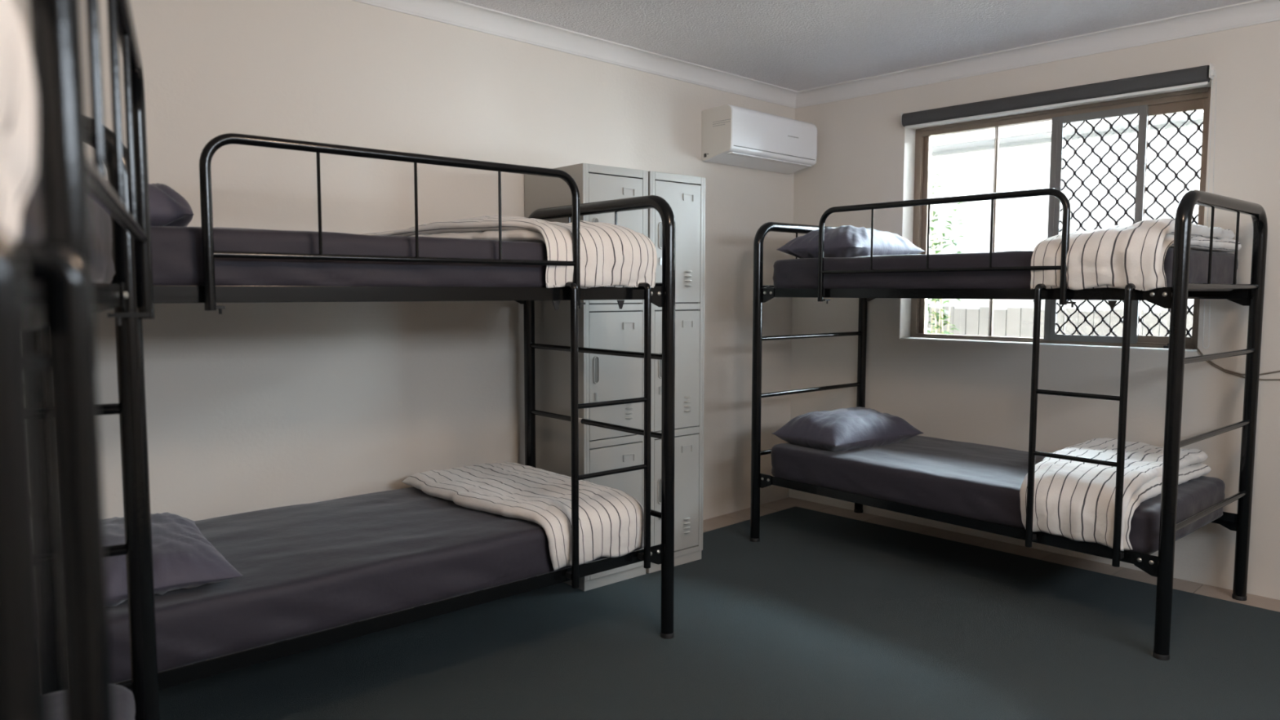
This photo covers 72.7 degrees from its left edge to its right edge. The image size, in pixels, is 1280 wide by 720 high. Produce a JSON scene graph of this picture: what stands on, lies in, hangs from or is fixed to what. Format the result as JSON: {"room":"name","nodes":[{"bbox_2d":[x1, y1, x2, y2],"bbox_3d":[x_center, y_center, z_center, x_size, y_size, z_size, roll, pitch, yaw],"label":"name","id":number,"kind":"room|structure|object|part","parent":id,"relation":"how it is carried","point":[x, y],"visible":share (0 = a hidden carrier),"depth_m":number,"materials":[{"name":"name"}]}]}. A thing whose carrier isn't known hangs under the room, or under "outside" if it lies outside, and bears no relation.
{"room":"dormitory","nodes":[
{"label":"dormitory","id":0,"kind":"room"},
{"bbox_2d":[13,0,795,520],"bbox_3d":[-1.412,-0.218,3.370,6.400,2.742,0.200,-4,6,-44],"label":"wall","id":1,"kind":"structure","parent":0,"point":[251,406],"depth_m":3.52,"materials":[{"name":"beige paint"}]},
{"bbox_2d":[351,0,797,108],"bbox_3d":[-1.247,-1.440,3.247,6.200,0.087,0.062,-4,6,-44],"label":"trim","id":2,"kind":"structure","parent":1,"relation":"attached to","point":[453,12],"depth_m":4.17,"materials":[{"name":"white paint"}]},
{"bbox_2d":[701,104,817,173],"bbox_3d":[0.716,-1.268,5.046,0.832,0.287,0.219,-4,6,-44],"label":"air conditioner","id":3,"kind":"object","parent":1,"relation":"attached to","point":[731,135],"visible":1,"depth_m":4.88,"materials":[{"name":"white plastic"}]},
{"bbox_2d":[114,497,1279,684],"bbox_3d":[0.460,1.246,1.676,6.200,0.097,5.000,-4,6,-44],"label":"baseboard","id":4,"kind":"structure","parent":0,"point":[736,517],"depth_m":4.53,"materials":[{"name":"beige paint"}]},
{"bbox_2d":[158,506,1279,719],"bbox_3d":[0.460,1.196,1.671,5.838,0.003,4.638,-4,6,-44],"label":"carpet","id":5,"kind":"object","parent":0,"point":[824,616],"visible":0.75,"depth_m":3.21,"materials":[{"name":"grey carpet"}]},
{"bbox_2d":[0,0,159,719],"bbox_3d":[-1.024,0.402,0.788,1.019,1.722,2.003,-2,5,-27],"label":"bunk bed","id":6,"kind":"object","parent":5,"relation":"on","point":[48,282],"visible":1,"depth_m":0.53,"materials":[{"name":"black metal"}]},
{"bbox_2d":[18,168,115,283],"bbox_3d":[-1.037,-0.146,0.738,0.919,0.167,1.853,-2,5,-27],"label":"mattress","id":7,"kind":"object","parent":6,"relation":"on","point":[104,271],"visible":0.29,"depth_m":1.35,"materials":[{"name":"grey"}]},
{"bbox_2d":[0,0,38,245],"bbox_3d":[-0.694,-0.129,0.159,0.944,0.204,0.492,-2,5,-27],"label":"striped blanket","id":8,"kind":"object","parent":7,"relation":"on","point":[19,113],"visible":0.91,"depth_m":0.46,"materials":[{"name":"fabric"}]},
{"bbox_3d":[-0.646,-0.066,0.947,0.039,0.044,1.890,-2,5,-27],"label":"rail","id":9,"kind":"part","parent":6,"relation":"part of","materials":[{"name":"black metal"}]},
{"bbox_3d":[-0.621,-0.256,1.035,0.026,0.447,1.157,-2,5,-27],"label":"guard rail","id":10,"kind":"part","parent":6,"relation":"part of","materials":[{"name":"black metal"}]},
{"bbox_2d":[49,684,135,719],"bbox_3d":[-1.039,0.820,0.812,0.921,0.175,1.854,-2,5,-27],"label":"mattress","id":11,"kind":"object","parent":6,"relation":"on","point":[123,701],"visible":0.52,"depth_m":1.71,"materials":[{"name":"grey fabric"}]},
{"bbox_3d":[-1.489,0.346,1.643,0.984,1.674,0.050,-2,5,-27],"label":"head frame","id":12,"kind":"part","parent":6,"relation":"part of","materials":[{"name":"black metal"}]},
{"bbox_3d":[-1.048,-0.120,1.766,0.004,0.076,0.087,-2,5,-27],"label":"corner plate","id":13,"kind":"part","parent":6,"relation":"part of","materials":[{"name":"black metal"}]},
{"bbox_2d":[29,133,675,693],"bbox_3d":[-0.927,0.228,2.976,2.003,1.722,1.019,-4,6,-41],"label":"bunk bed","id":14,"kind":"object","parent":5,"relation":"on","point":[663,294],"visible":0.51,"depth_m":2.73,"materials":[{"name":"black metal"}]},
{"bbox_3d":[-1.676,0.289,2.354,0.050,1.674,0.984,-4,6,-41],"label":"head frame","id":15,"kind":"part","parent":14,"relation":"part of","materials":[{"name":"black metal"}]},
{"bbox_2d":[108,486,644,684],"bbox_3d":[-0.935,0.644,3.023,1.859,0.174,0.919,-4,6,-41],"label":"mattress","id":16,"kind":"object","parent":14,"relation":"on","point":[305,569],"visible":0.5,"depth_m":2.65,"materials":[{"name":"grey fabric"}]},
{"bbox_2d":[103,511,243,606],"bbox_3d":[-1.475,0.546,2.486,0.480,0.141,0.700,-3,6,-37],"label":"pillow","id":17,"kind":"object","parent":16,"relation":"on","point":[183,557],"visible":0.43,"depth_m":2.34,"materials":[{"name":"grey fabric"}]},
{"bbox_2d":[401,462,644,570],"bbox_3d":[-0.470,0.582,3.379,0.558,0.221,0.929,-4,6,-41],"label":"striped blanket","id":18,"kind":"object","parent":16,"relation":"on","point":[611,521],"visible":0.94,"depth_m":3.16,"materials":[{"name":"fabric"}]},
{"bbox_3d":[-0.650,0.770,2.696,1.890,0.044,0.039,-4,6,-41],"label":"rail","id":19,"kind":"part","parent":14,"relation":"part of","materials":[{"name":"black metal"}]},
{"bbox_2d":[150,226,613,287],"bbox_3d":[-0.937,-0.322,2.942,1.854,0.167,0.917,-4,6,-41],"label":"mattress","id":20,"kind":"object","parent":14,"relation":"on","point":[176,251],"visible":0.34,"depth_m":2.43,"materials":[{"name":"grey fabric"}]},
{"bbox_2d":[89,180,193,226],"bbox_3d":[-1.504,-0.413,2.384,0.426,0.135,0.664,-3,6,-35],"label":"pillow","id":21,"kind":"object","parent":20,"relation":"on","point":[167,207],"visible":0.21,"depth_m":2.21,"materials":[{"name":"grey fabric"}]},
{"bbox_2d":[363,214,657,288],"bbox_3d":[-0.516,-0.400,3.258,0.781,0.265,0.932,-4,6,-41],"label":"striped blanket","id":22,"kind":"object","parent":20,"relation":"on","point":[614,255],"visible":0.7,"depth_m":3.02,"materials":[{"name":"fabric"}]},
{"bbox_3d":[-0.647,-0.377,2.542,1.171,0.447,0.026,-4,6,-41],"label":"guard rail","id":23,"kind":"part","parent":14,"relation":"part of","materials":[{"name":"black metal"}]},
{"bbox_3d":[-0.648,-0.199,2.619,1.890,0.044,0.039,-4,6,-41],"label":"rail","id":24,"kind":"part","parent":14,"relation":"part of","materials":[{"name":"black metal"}]},
{"bbox_3d":[-0.548,-0.289,3.897,0.087,0.076,0.004,-4,6,-41],"label":"corner plate","id":25,"kind":"part","parent":14,"relation":"part of","materials":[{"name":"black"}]},
{"bbox_3d":[-0.199,0.189,3.624,0.050,1.674,0.984,-4,6,-41],"label":"foot frame","id":26,"kind":"part","parent":14,"relation":"part of","materials":[{"name":"black metal"}]},
{"bbox_3d":[0.056,0.737,3.275,0.087,0.076,0.004,-4,6,-41],"label":"corner plate","id":27,"kind":"part","parent":14,"relation":"part of","materials":[{"name":"black metal"}]},
{"bbox_3d":[0.058,-0.232,3.198,0.087,0.076,0.004,-4,6,-41],"label":"corner plate","id":28,"kind":"part","parent":14,"relation":"part of","materials":[{"name":"black metal"}]},
{"bbox_2d":[524,163,648,591],"bbox_3d":[-0.247,0.071,4.038,0.368,1.862,0.463,-4,6,-41],"label":"locker","id":29,"kind":"object","parent":5,"relation":"on","point":[602,324],"visible":0.52,"depth_m":3.88,"materials":[{"name":"grey metal"}]},
{"bbox_3d":[-0.190,0.043,3.793,0.034,0.124,0.006,-4,6,-41],"label":"handle","id":30,"kind":"part","parent":29,"relation":"part of","materials":[{"name":"silver metal"}]},
{"bbox_3d":[-0.108,0.066,3.878,0.304,0.558,0.014,-4,6,-41],"label":"door","id":31,"kind":"part","parent":29,"relation":"part of","materials":[{"name":"grey metal"}]},
{"bbox_3d":[-0.107,-0.528,3.830,0.304,0.554,0.014,-4,6,-41],"label":"door","id":32,"kind":"part","parent":29,"relation":"part of","materials":[{"name":"grey metal"}]},
{"bbox_3d":[-0.109,0.660,3.925,0.304,0.551,0.014,-4,6,-41],"label":"door","id":33,"kind":"part","parent":29,"relation":"part of","materials":[{"name":"grey metal"}]},
{"bbox_2d":[625,403,633,418],"bbox_3d":[-0.046,0.229,3.927,0.046,0.078,0.013,-4,6,-41],"label":"vent","id":34,"kind":"object","parent":29,"relation":"attached to","point":[628,407],"depth_m":3.93,"materials":[{"name":"grey metal"}]},
{"bbox_2d":[645,171,705,573],"bbox_3d":[0.037,0.052,4.278,0.352,1.862,0.463,-4,6,-40],"label":"locker","id":35,"kind":"object","parent":5,"relation":"on","point":[685,194],"visible":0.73,"depth_m":4.13,"materials":[{"name":"grey metal"}]},
{"bbox_3d":[0.096,0.615,4.085,0.034,0.124,0.006,-4,6,-40],"label":"handle","id":36,"kind":"part","parent":35,"relation":"part of","materials":[{"name":"silver metal"}]},
{"bbox_3d":[0.097,0.024,4.037,0.034,0.124,0.006,-4,6,-40],"label":"handle","id":37,"kind":"part","parent":35,"relation":"part of","materials":[{"name":"silver metal"}]},
{"bbox_3d":[0.098,-0.572,3.990,0.034,0.124,0.006,-4,6,-40],"label":"handle","id":38,"kind":"part","parent":35,"relation":"part of","materials":[{"name":"silver metal"}]},
{"bbox_3d":[0.173,0.642,4.163,0.288,0.551,0.014,-4,6,-40],"label":"door","id":39,"kind":"part","parent":35,"relation":"part of","materials":[{"name":"grey metal"}]},
{"bbox_3d":[0.174,0.047,4.116,0.288,0.558,0.014,-4,6,-40],"label":"door","id":40,"kind":"part","parent":35,"relation":"part of","materials":[{"name":"grey metal"}]},
{"bbox_3d":[0.175,-0.547,4.068,0.288,0.554,0.014,-4,6,-40],"label":"door","id":41,"kind":"part","parent":35,"relation":"part of","materials":[{"name":"grey metal"}]},
{"bbox_2d":[683,517,690,533],"bbox_3d":[0.230,0.801,4.207,0.046,0.078,0.013,-4,6,-40],"label":"vent","id":42,"kind":"object","parent":35,"relation":"attached to","point":[686,521],"depth_m":4.20,"materials":[{"name":"grey metal"}]},
{"bbox_2d":[684,395,691,412],"bbox_3d":[0.231,0.210,4.159,0.046,0.078,0.013,-4,6,-40],"label":"vent","id":43,"kind":"object","parent":35,"relation":"attached to","point":[687,399],"depth_m":4.16,"materials":[{"name":"grey metal"}]},
{"bbox_2d":[684,270,692,286],"bbox_3d":[0.232,-0.386,4.112,0.046,0.078,0.013,-4,6,-40],"label":"vent","id":44,"kind":"object","parent":35,"relation":"attached to","point":[688,273],"depth_m":4.11,"materials":[{"name":"grey metal"}]},
{"bbox_2d":[750,187,1267,660],"bbox_3d":[1.591,0.141,4.112,1.019,1.722,2.003,-4,6,-41],"label":"bunk bed","id":45,"kind":"object","parent":5,"relation":"on","point":[1175,297],"visible":0.86,"depth_m":3.50,"materials":[{"name":"black metal"}]},
{"bbox_3d":[0.654,0.636,4.548,0.004,0.076,0.087,-4,6,-41],"label":"corner plate","id":46,"kind":"part","parent":45,"relation":"part of","materials":[{"name":"black metal"}]},
{"bbox_3d":[0.655,-0.333,4.471,0.004,0.076,0.087,-4,6,-41],"label":"corner plate","id":47,"kind":"part","parent":45,"relation":"part of","materials":[{"name":"black metal"}]},
{"bbox_3d":[0.964,0.092,4.856,0.984,1.674,0.050,-4,6,-41],"label":"head frame","id":48,"kind":"part","parent":45,"relation":"part of","materials":[{"name":"black metal"}]},
{"bbox_3d":[1.354,-0.381,5.077,0.004,0.076,0.087,-4,6,-41],"label":"corner plate","id":49,"kind":"part","parent":45,"relation":"part of","materials":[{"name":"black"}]},
{"bbox_3d":[1.244,-0.470,3.741,0.026,0.447,1.171,-4,6,-41],"label":"guard rail","id":50,"kind":"part","parent":45,"relation":"part of","materials":[{"name":"black metal"}]},
{"bbox_3d":[1.270,0.678,3.875,0.039,0.044,1.890,-4,6,-41],"label":"rail","id":51,"kind":"part","parent":45,"relation":"part of","materials":[{"name":"black metal"}]},
{"bbox_3d":[1.271,-0.290,3.797,0.039,0.044,1.890,-4,6,-41],"label":"rail","id":52,"kind":"part","parent":45,"relation":"part of","materials":[{"name":"black metal"}]},
{"bbox_2d":[770,435,1225,553],"bbox_3d":[1.604,0.557,4.155,0.923,0.175,1.857,-4,6,-41],"label":"mattress","id":53,"kind":"object","parent":45,"relation":"on","point":[980,482],"visible":0.63,"depth_m":3.93,"materials":[{"name":"grey fabric"}]},
{"bbox_2d":[771,406,923,451],"bbox_3d":[1.103,0.354,4.614,0.680,0.192,0.450,-3,6,-35],"label":"pillow","id":54,"kind":"object","parent":53,"relation":"on","point":[842,429],"visible":0.98,"depth_m":4.46,"materials":[{"name":"grey fabric"}]},
{"bbox_2d":[1019,437,1211,551],"bbox_3d":[1.982,0.529,3.659,0.951,0.285,0.488,-4,6,-41],"label":"striped blanket","id":55,"kind":"object","parent":53,"relation":"on","point":[1074,500],"visible":0.81,"depth_m":3.39,"materials":[{"name":"fabric"}]},
{"bbox_2d":[773,247,1238,290],"bbox_3d":[1.605,-0.409,4.079,0.923,0.168,1.853,-4,6,-41],"label":"mattress","id":56,"kind":"object","parent":45,"relation":"on","point":[793,273],"visible":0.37,"depth_m":3.76,"materials":[{"name":"grey fabric"}]},
{"bbox_2d":[776,225,924,258],"bbox_3d":[1.102,-0.602,4.509,0.460,0.179,0.700,5,6,45],"label":"pillow","id":57,"kind":"object","parent":56,"relation":"on","point":[843,241],"visible":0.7,"depth_m":4.31,"materials":[{"name":"grey fabric"}]},
{"bbox_2d":[1030,217,1241,290],"bbox_3d":[2.030,-0.416,3.527,0.944,0.272,0.485,-4,6,-41],"label":"striped blanket","id":58,"kind":"object","parent":56,"relation":"on","point":[1115,256],"visible":0.8,"depth_m":3.22,"materials":[{"name":"fabric"}]},
{"bbox_3d":[1.852,0.747,3.174,0.004,0.076,0.087,-4,6,-41],"label":"corner plate","id":59,"kind":"part","parent":45,"relation":"part of","materials":[{"name":"black metal"}]},
{"bbox_3d":[1.854,-0.222,3.097,0.004,0.076,0.087,-4,6,-41],"label":"corner plate","id":60,"kind":"part","parent":45,"relation":"part of","materials":[{"name":"black metal"}]},
{"bbox_3d":[2.243,0.211,3.390,0.984,1.674,0.050,-4,6,-41],"label":"foot frame","id":61,"kind":"part","parent":45,"relation":"part of","materials":[{"name":"black metal"}]},
{"bbox_3d":[1.937,-0.336,4.375,0.039,0.044,1.890,-4,6,-41],"label":"rail","id":62,"kind":"part","parent":45,"relation":"part of","materials":[{"name":"black metal"}]},
{"bbox_3d":[1.936,0.633,4.452,0.039,0.044,1.890,-4,6,-41],"label":"rail","id":63,"kind":"part","parent":45,"relation":"part of","materials":[{"name":"black metal"}]},
{"bbox_3d":[2.552,0.700,3.780,0.004,0.076,0.087,-4,6,-41],"label":"corner plate","id":64,"kind":"part","parent":45,"relation":"part of","materials":[{"name":"black metal"}]},
{"bbox_3d":[2.553,-0.269,3.703,0.004,0.076,0.087,-4,6,-41],"label":"corner plate","id":65,"kind":"part","parent":45,"relation":"part of","materials":[{"name":"black metal"}]},
{"bbox_2d":[458,0,1253,91],"bbox_3d":[0.464,-1.399,1.465,6.600,0.120,5.400,-4,6,-44],"label":"ceiling","id":66,"kind":"structure","parent":0,"point":[796,45],"depth_m":4.02,"materials":[{"name":"paint"}]},
{"bbox_2d":[789,20,1279,599],"bbox_3d":[2.769,-0.245,3.782,0.200,2.742,5.400,-4,6,-44],"label":"wall","id":67,"kind":"structure","parent":0,"point":[979,393],"depth_m":4.30,"materials":[{"name":"beige paint"}]},
{"bbox_2d":[795,0,1279,108],"bbox_3d":[2.676,-1.462,3.594,0.062,0.087,5.000,-4,6,-44],"label":"trim","id":68,"kind":"structure","parent":67,"relation":"attached to","point":[1253,12],"depth_m":4.25,"materials":[{"name":"white paint"}]},
{"bbox_2d":[900,87,1210,351],"bbox_3d":[2.067,-0.679,4.467,0.169,1.195,1.478,-4,6,-44],"label":"window","id":69,"kind":"structure","parent":67,"relation":"in","point":[1197,99],"depth_m":4.32,"materials":[{"name":"brown metal"}]},
{"bbox_3d":[2.045,-0.085,4.495,0.112,0.006,1.478,-4,6,-44],"label":"sill","id":70,"kind":"part","parent":69,"relation":"part of","materials":[{"name":"white paint"}]},
{"bbox_2d":[900,63,1217,348],"bbox_3d":[1.995,-0.713,4.357,0.068,1.241,1.531,-4,6,-44],"label":"roller blind","id":71,"kind":"object","parent":69,"relation":"attached to","point":[1201,75],"visible":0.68,"depth_m":4.18,"materials":[{"name":"grey fabric"}]},
{"bbox_3d":[1.974,-1.249,4.307,0.012,0.014,1.446,-4,6,-44],"label":"rail","id":72,"kind":"part","parent":71,"relation":"part of","materials":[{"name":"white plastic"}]},
{"bbox_3d":[2.511,-0.646,3.825,0.004,1.195,0.044,-4,6,-44],"label":"bead chain","id":73,"kind":"part","parent":71,"relation":"part of","materials":[{"name":"white plastic"}]},
{"bbox_3d":[2.398,-0.655,4.233,0.004,1.145,0.590,-4,6,-44],"label":"glass pane","id":74,"kind":"part","parent":69,"relation":"part of","materials":[{"name":"clear glass"}]},
{"bbox_3d":[2.256,-0.657,4.322,0.028,1.135,0.438,-4,6,-44],"label":"screen frame","id":75,"kind":"part","parent":69,"relation":"part of","materials":[{"name":"grey metal"}]},
{"bbox_2d":[1055,113,1138,336],"bbox_3d":[2.266,-0.655,4.315,0.008,1.073,0.357,-4,6,-44],"label":"security grille","id":76,"kind":"object","parent":69,"relation":"attached to","point":[1060,122],"depth_m":4.32,"materials":[{"name":"black metal"}]},
{"bbox_2d":[1139,108,1204,337],"bbox_3d":[2.502,-0.634,4.097,0.008,1.051,0.232,-4,6,-44],"label":"security grille","id":77,"kind":"object","parent":69,"relation":"attached to","point":[1153,113],"depth_m":4.08,"materials":[{"name":"black metal"}]},
{"bbox_3d":[2.501,-0.639,4.098,0.024,1.135,0.265,-4,6,-44],"label":"screen frame","id":78,"kind":"part","parent":69,"relation":"part of","materials":[{"name":"brown metal"}]},
{"bbox_2d":[1195,347,1279,380],"bbox_3d":[2.711,-0.001,3.708,0.007,0.181,0.590,-4,6,-44],"label":"cable","id":79,"kind":"object","parent":67,"relation":"attached to","point":[1210,362],"visible":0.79,"depth_m":3.82,"materials":[{"name":"brown plastic"}]},
{"label":"outside","id":80,"kind":"structure","parent":0,"visible":0},
{"bbox_3d":[4.624,1.060,8.461,8.800,0.100,17.000,-4,6,-44],"label":"ground","id":81,"kind":"structure","parent":80,"visible":0},
{"bbox_2d":[924,137,933,333],"bbox_3d":[1.736,-0.434,5.756,0.500,3.300,0.110,-4,6,-44],"label":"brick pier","id":82,"kind":"structure","parent":81,"relation":"on","point":[931,138],"depth_m":5.83,"materials":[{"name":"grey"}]},
{"bbox_2d":[926,165,965,334],"bbox_3d":[2.227,-0.170,6.667,0.466,2.633,0.382,0,5,2],"label":"shrub","id":83,"kind":"object","parent":81,"relation":"on","point":[937,316],"visible":0.16,"depth_m":6.58,"materials":[{"name":"green plant"}]},
{"bbox_2d":[926,306,1193,337],"bbox_3d":[2.781,0.355,6.900,0.060,1.549,3.994,-4,6,-44],"label":"fence","id":84,"kind":"object","parent":81,"relation":"on","point":[1011,322],"visible":0.08,"depth_m":6.63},
{"bbox_2d":[927,109,1204,335],"bbox_3d":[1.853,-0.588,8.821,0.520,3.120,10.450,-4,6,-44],"label":"house","id":85,"kind":"structure","parent":81,"relation":"on","point":[965,161],"depth_m":7.28,"materials":[{"name":"grey"}]}
]}

